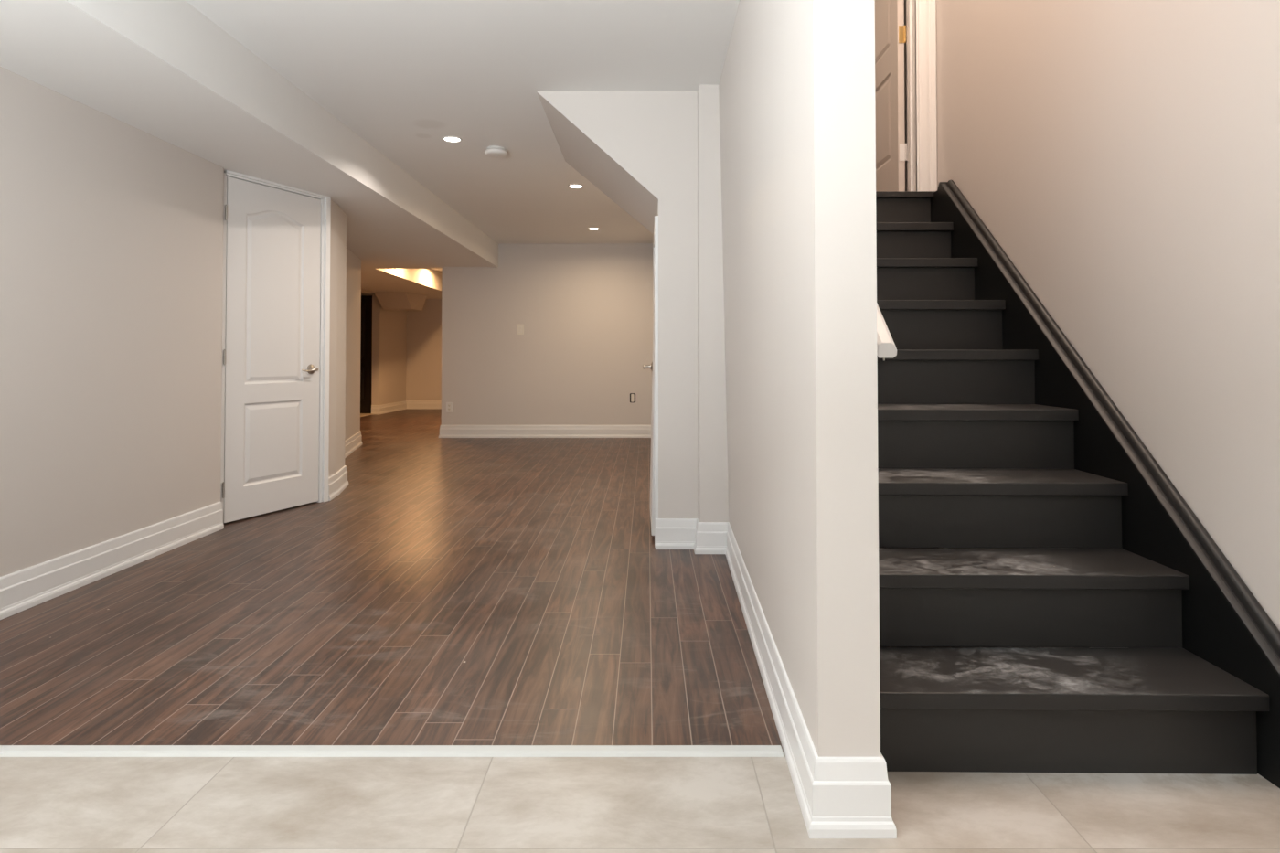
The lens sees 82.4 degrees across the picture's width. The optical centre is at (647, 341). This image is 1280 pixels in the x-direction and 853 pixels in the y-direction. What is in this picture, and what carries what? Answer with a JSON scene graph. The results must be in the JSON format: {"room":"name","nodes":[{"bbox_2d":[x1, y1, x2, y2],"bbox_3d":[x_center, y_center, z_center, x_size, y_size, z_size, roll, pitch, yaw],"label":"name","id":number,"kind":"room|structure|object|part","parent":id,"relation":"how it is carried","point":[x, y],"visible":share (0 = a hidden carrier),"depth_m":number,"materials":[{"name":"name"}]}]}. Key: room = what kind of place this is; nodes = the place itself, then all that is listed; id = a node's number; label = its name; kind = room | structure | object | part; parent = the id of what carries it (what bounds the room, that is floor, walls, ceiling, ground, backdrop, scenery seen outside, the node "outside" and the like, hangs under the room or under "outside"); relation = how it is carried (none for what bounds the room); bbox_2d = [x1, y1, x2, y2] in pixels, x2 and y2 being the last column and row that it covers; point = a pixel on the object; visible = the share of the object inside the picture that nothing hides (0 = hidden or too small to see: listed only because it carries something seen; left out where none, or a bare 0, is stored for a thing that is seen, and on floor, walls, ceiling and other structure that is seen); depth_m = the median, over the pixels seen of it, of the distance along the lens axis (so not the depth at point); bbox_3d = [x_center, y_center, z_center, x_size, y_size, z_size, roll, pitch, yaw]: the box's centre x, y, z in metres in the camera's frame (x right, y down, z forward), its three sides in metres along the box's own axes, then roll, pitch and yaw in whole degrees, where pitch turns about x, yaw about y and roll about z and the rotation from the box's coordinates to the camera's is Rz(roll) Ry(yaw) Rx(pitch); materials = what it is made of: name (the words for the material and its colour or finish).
{"room":"basement","nodes":[
{"label":"basement","id":0,"kind":"room"},
{"bbox_2d":[0,66,223,576],"bbox_3d":[-2.400,-0.050,0.732,0.120,2.026,6.662,0,-1,0],"label":"wall","id":1,"kind":"structure","parent":0,"point":[112,229],"depth_m":3.12,"materials":[{"name":"paint"}]},
{"bbox_2d":[0,501,223,619],"bbox_3d":[-2.328,0.890,0.718,0.024,0.146,6.568,0,-1,0],"label":"baseboard","id":2,"kind":"structure","parent":1,"relation":"attached to","point":[22,590],"depth_m":3.10,"materials":[{"name":"white paint"}]},
{"bbox_2d":[0,0,498,298],"bbox_3d":[-3.708,-1.117,5.196,3.985,0.474,15.550,0,-1,0],"label":"ceiling","id":3,"kind":"structure","parent":0,"point":[164,69],"depth_m":3.29,"materials":[{"name":"white paint"}]},
{"bbox_2d":[374,292,426,310],"bbox_3d":[-3.973,-0.639,11.814,0.655,0.259,0.600,0,-1,0],"label":"ceiling","id":4,"kind":"structure","parent":3,"relation":"attached to","point":[388,301],"depth_m":11.59,"materials":[{"name":"paint"}]},
{"bbox_2d":[328,199,346,477],"bbox_3d":[-2.281,0.055,5.149,0.808,1.979,0.384,-1,-1,43],"label":"wall","id":5,"kind":"structure","parent":0,"point":[338,217],"depth_m":5.02,"materials":[{"name":"paint"}]},
{"bbox_2d":[328,465,348,501],"bbox_3d":[-2.182,0.971,5.129,0.214,0.146,0.769,1,-1,-30],"label":"baseboard","id":6,"kind":"structure","parent":5,"relation":"attached to","point":[337,482],"depth_m":4.96,"materials":[{"name":"white paint"}]},
{"bbox_2d":[344,246,361,440],"bbox_3d":[-2.820,0.083,6.579,0.116,1.974,2.411,0,-1,-13],"label":"wall","id":7,"kind":"structure","parent":0,"point":[353,320],"depth_m":7.26,"materials":[{"name":"paint"}]},
{"bbox_2d":[344,430,362,458],"bbox_3d":[-2.814,1.002,6.796,0.253,0.146,2.235,0,-1,-20],"label":"baseboard","id":8,"kind":"structure","parent":7,"relation":"attached to","point":[352,443],"depth_m":7.17,"materials":[{"name":"white paint"}]},
{"bbox_2d":[361,289,374,295],"bbox_3d":[-4.420,-0.765,11.286,0.120,0.034,0.840,0,-1,0],"label":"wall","id":9,"kind":"structure","parent":0,"point":[362,291],"depth_m":11.49,"materials":[{"name":"paint"}]},
{"bbox_2d":[371,294,406,405],"bbox_3d":[-4.312,0.208,12.253,0.180,1.934,1.130,0,-1,0],"label":"wall","id":10,"kind":"structure","parent":0,"point":[389,326],"depth_m":12.03,"materials":[{"name":"paint"}]},
{"bbox_2d":[405,298,441,400],"bbox_3d":[-2.651,0.086,12.881,3.502,2.199,0.120,0,-1,0],"label":"wall","id":11,"kind":"structure","parent":0,"point":[423,356],"depth_m":12.82,"materials":[{"name":"paint"}]},
{"bbox_2d":[371,400,441,414],"bbox_3d":[-2.701,1.101,12.225,3.402,0.146,1.154,0,-1,0],"label":"baseboard","id":12,"kind":"structure","parent":11,"relation":"attached to","point":[388,408],"depth_m":12.71,"materials":[{"name":"white paint"}]},
{"bbox_2d":[185,0,739,273],"bbox_3d":[-0.790,-1.254,5.199,4.780,0.201,15.550,0,-1,0],"label":"ceiling","id":13,"kind":"structure","parent":0,"point":[404,76],"depth_m":3.39,"materials":[{"name":"paint"}]},
{"bbox_2d":[442,136,461,142],"bbox_3d":[-1.180,-1.221,4.423,0.117,0.004,0.117,0,-1,0],"label":"recessed light","id":14,"kind":"object","parent":13,"relation":"in","point":[452,139],"visible":1,"depth_m":4.42,"materials":[{"name":"white glass"}]},
{"bbox_2d":[444,137,459,141],"bbox_3d":[-1.180,-1.221,4.423,0.092,0.003,0.092,0,-1,0],"label":"diffuser","id":15,"kind":"object","parent":14,"relation":"attached to","point":[448,139],"depth_m":4.42,"materials":[{"name":"beige"}]},
{"bbox_2d":[484,146,507,158],"bbox_3d":[-0.955,-1.195,4.623,0.140,0.046,0.140,0,-1,0],"label":"smoke detector","id":16,"kind":"object","parent":13,"relation":"attached to","point":[497,152],"visible":1,"depth_m":4.58,"materials":[{"name":"white plastic"}]},
{"bbox_3d":[-0.955,-1.212,4.623,0.120,0.012,0.120,0,-1,0],"label":"mounting plate","id":17,"kind":"part","parent":16,"relation":"part of","materials":[{"name":"white plastic"}]},
{"bbox_2d":[567,184,583,188],"bbox_3d":[-0.550,-1.191,5.623,0.117,0.004,0.117,0,-1,0],"label":"recessed light","id":18,"kind":"object","parent":13,"relation":"in","point":[569,186],"visible":1,"depth_m":5.61,"materials":[{"name":"white glass"}]},
{"bbox_2d":[441,244,653,425],"bbox_3d":[-0.880,-0.009,8.458,2.960,2.228,0.120,0,-1,0],"label":"wall","id":19,"kind":"structure","parent":0,"point":[585,312],"depth_m":8.40,"materials":[{"name":"paint"}]},
{"bbox_2d":[446,402,452,412],"bbox_3d":[-2.268,0.757,8.378,0.078,0.118,0.011,0,-1,0],"label":"outlet","id":20,"kind":"object","parent":19,"relation":"attached to","point":[449,405],"visible":1,"depth_m":8.38,"materials":[{"name":"white plastic"}]},
{"bbox_2d":[516,324,523,334],"bbox_3d":[-1.459,-0.136,8.392,0.082,0.122,0.016,0,-1,0],"label":"light switch","id":21,"kind":"object","parent":19,"relation":"attached to","point":[519,327],"visible":1,"depth_m":8.39,"materials":[{"name":"beige plastic"}]},
{"bbox_2d":[438,425,650,437],"bbox_3d":[-1.162,1.031,8.419,2.444,0.146,0.128,0,-1,0],"label":"baseboard","id":22,"kind":"structure","parent":19,"relation":"attached to","point":[445,431],"depth_m":8.36,"materials":[{"name":"white paint"}]},
{"bbox_2d":[629,393,635,402],"bbox_3d":[-0.168,0.649,8.382,0.066,0.108,0.008,0,-1,0],"label":"outlet","id":23,"kind":"object","parent":19,"relation":"attached to","point":[632,395],"visible":1,"depth_m":8.38,"materials":[{"name":"beige plastic"}]},
{"bbox_2d":[630,394,634,402],"bbox_3d":[-0.168,0.649,8.380,0.034,0.090,0.006,0,-1,0],"label":"socket","id":24,"kind":"object","parent":23,"relation":"attached to","point":[632,395],"depth_m":8.38,"materials":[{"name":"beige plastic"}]},
{"bbox_2d":[536,91,698,518],"bbox_3d":[-0.150,-0.127,4.258,0.801,2.309,1.290,0,-1,0],"label":"wall","id":25,"kind":"structure","parent":0,"point":[639,149],"depth_m":3.63,"materials":[{"name":"paint"}]},
{"bbox_2d":[642,215,658,547],"bbox_3d":[0.034,0.205,4.049,0.120,1.638,0.875,0,-1,0],"label":"door","id":26,"kind":"structure","parent":25,"relation":"in","point":[654,464],"depth_m":3.62,"materials":[{"name":"white paint"}]},
{"bbox_3d":[0.004,0.148,4.263,0.061,0.062,0.131,0,-1,0],"label":"handle","id":27,"kind":"part","parent":26,"relation":"part of","materials":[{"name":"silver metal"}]},
{"bbox_3d":[0.066,0.205,4.049,0.057,1.638,0.875,0,-1,0],"label":"frame","id":28,"kind":"part","parent":26,"relation":"part of","materials":[{"name":"white paint"}]},
{"bbox_2d":[0,408,1279,852],"bbox_3d":[-2.000,1.089,5.181,7.200,0.112,15.600,0,-1,0],"label":"floor","id":29,"kind":"structure","parent":0,"point":[455,591],"depth_m":2.03,"materials":[{"name":"laminate"}]},
{"bbox_2d":[0,745,783,757],"bbox_3d":[-0.999,0.978,1.750,2.642,0.008,0.043,0,-1,0],"label":"threshold","id":30,"kind":"object","parent":29,"relation":"on","point":[5,751],"visible":1,"depth_m":1.74,"materials":[{"name":"silver metal"}]},
{"bbox_2d":[875,179,1279,788],"bbox_3d":[0.952,0.142,2.458,0.964,1.832,2.479,0,-1,0],"label":"staircase","id":31,"kind":"structure","parent":29,"relation":"on","point":[994,431],"depth_m":1.91,"materials":[{"name":"black paint"}]},
{"bbox_3d":[1.408,0.140,2.321,0.052,1.832,2.205,0,-1,0],"label":"stringer moulding","id":32,"kind":"part","parent":31,"relation":"part of","materials":[{"name":"black paint"}]},
{"bbox_2d":[697,85,729,522],"bbox_3d":[0.357,-0.113,3.625,0.215,2.260,0.195,0,-1,0],"label":"wall","id":33,"kind":"structure","parent":0,"point":[713,484],"depth_m":3.53,"materials":[{"name":"paint"}]},
{"bbox_2d":[718,0,880,757],"bbox_3d":[0.402,-0.144,2.505,0.130,2.280,2.047,0,-1,0],"label":"wall partition","id":34,"kind":"structure","parent":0,"point":[797,116],"depth_m":1.56,"materials":[{"name":"paint"}]},
{"bbox_2d":[655,518,896,838],"bbox_3d":[0.350,0.923,2.527,0.345,0.146,2.196,0,-1,-7],"label":"baseboard","id":35,"kind":"structure","parent":34,"relation":"attached to","point":[838,797],"depth_m":1.57,"materials":[{"name":"white paint"}]},
{"bbox_2d":[876,303,896,360],"bbox_3d":[0.527,-0.689,2.623,0.122,1.501,1.780,0,-1,0],"label":"handrail","id":36,"kind":"object","parent":34,"relation":"attached to","point":[886,347],"visible":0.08,"depth_m":1.73,"materials":[{"name":"white paint"}]},
{"bbox_2d":[903,0,1279,648],"bbox_3d":[1.498,-1.072,1.520,0.125,4.100,8.200,0,-1,0],"label":"wall","id":37,"kind":"structure","parent":0,"point":[1123,156],"depth_m":2.07,"materials":[{"name":"paint"}]},
{"bbox_3d":[-2.317,0.039,4.428,0.372,1.983,0.766,0,-1,0],"label":"wall","id":38,"kind":"structure","parent":0,"visible":0},
{"bbox_2d":[220,170,330,522],"bbox_3d":[-2.223,0.039,4.415,0.096,1.984,0.756,0,-1,22],"label":"door","id":39,"kind":"structure","parent":38,"relation":"in","point":[276,289],"depth_m":4.38,"materials":[{"name":"white paint"}]},
{"bbox_3d":[-2.125,0.176,4.598,0.053,0.062,0.136,0,-1,22],"label":"handle","id":40,"kind":"part","parent":39,"relation":"part of","materials":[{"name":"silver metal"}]},
{"bbox_3d":[-5.051,0.192,11.288,1.298,1.930,1.180,0,-1,0],"label":"wall","id":41,"kind":"structure","parent":0,"visible":0},
{"bbox_2d":[360,295,372,413],"bbox_3d":[-4.782,0.209,11.736,0.760,1.885,0.035,0,-1,0],"label":"door","id":42,"kind":"structure","parent":41,"relation":"in","point":[366,325],"depth_m":11.72,"materials":[{"name":"black wood"}]},
{"bbox_3d":[0.868,-1.837,4.694,1.135,2.455,2.080,0,-1,0],"label":"wall","id":43,"kind":"structure","parent":0,"visible":0},
{"bbox_2d":[874,0,937,191],"bbox_3d":[1.321,-1.781,4.062,0.122,2.120,0.886,0,-1,-7],"label":"door","id":44,"kind":"structure","parent":43,"relation":"in","point":[920,152],"depth_m":3.77,"materials":[{"name":"paint"}]},
{"bbox_3d":[1.385,-1.789,3.641,0.098,2.120,0.024,0,-1,0],"label":"casing","id":45,"kind":"part","parent":44,"relation":"part of","materials":[{"name":"white paint"}]}
]}

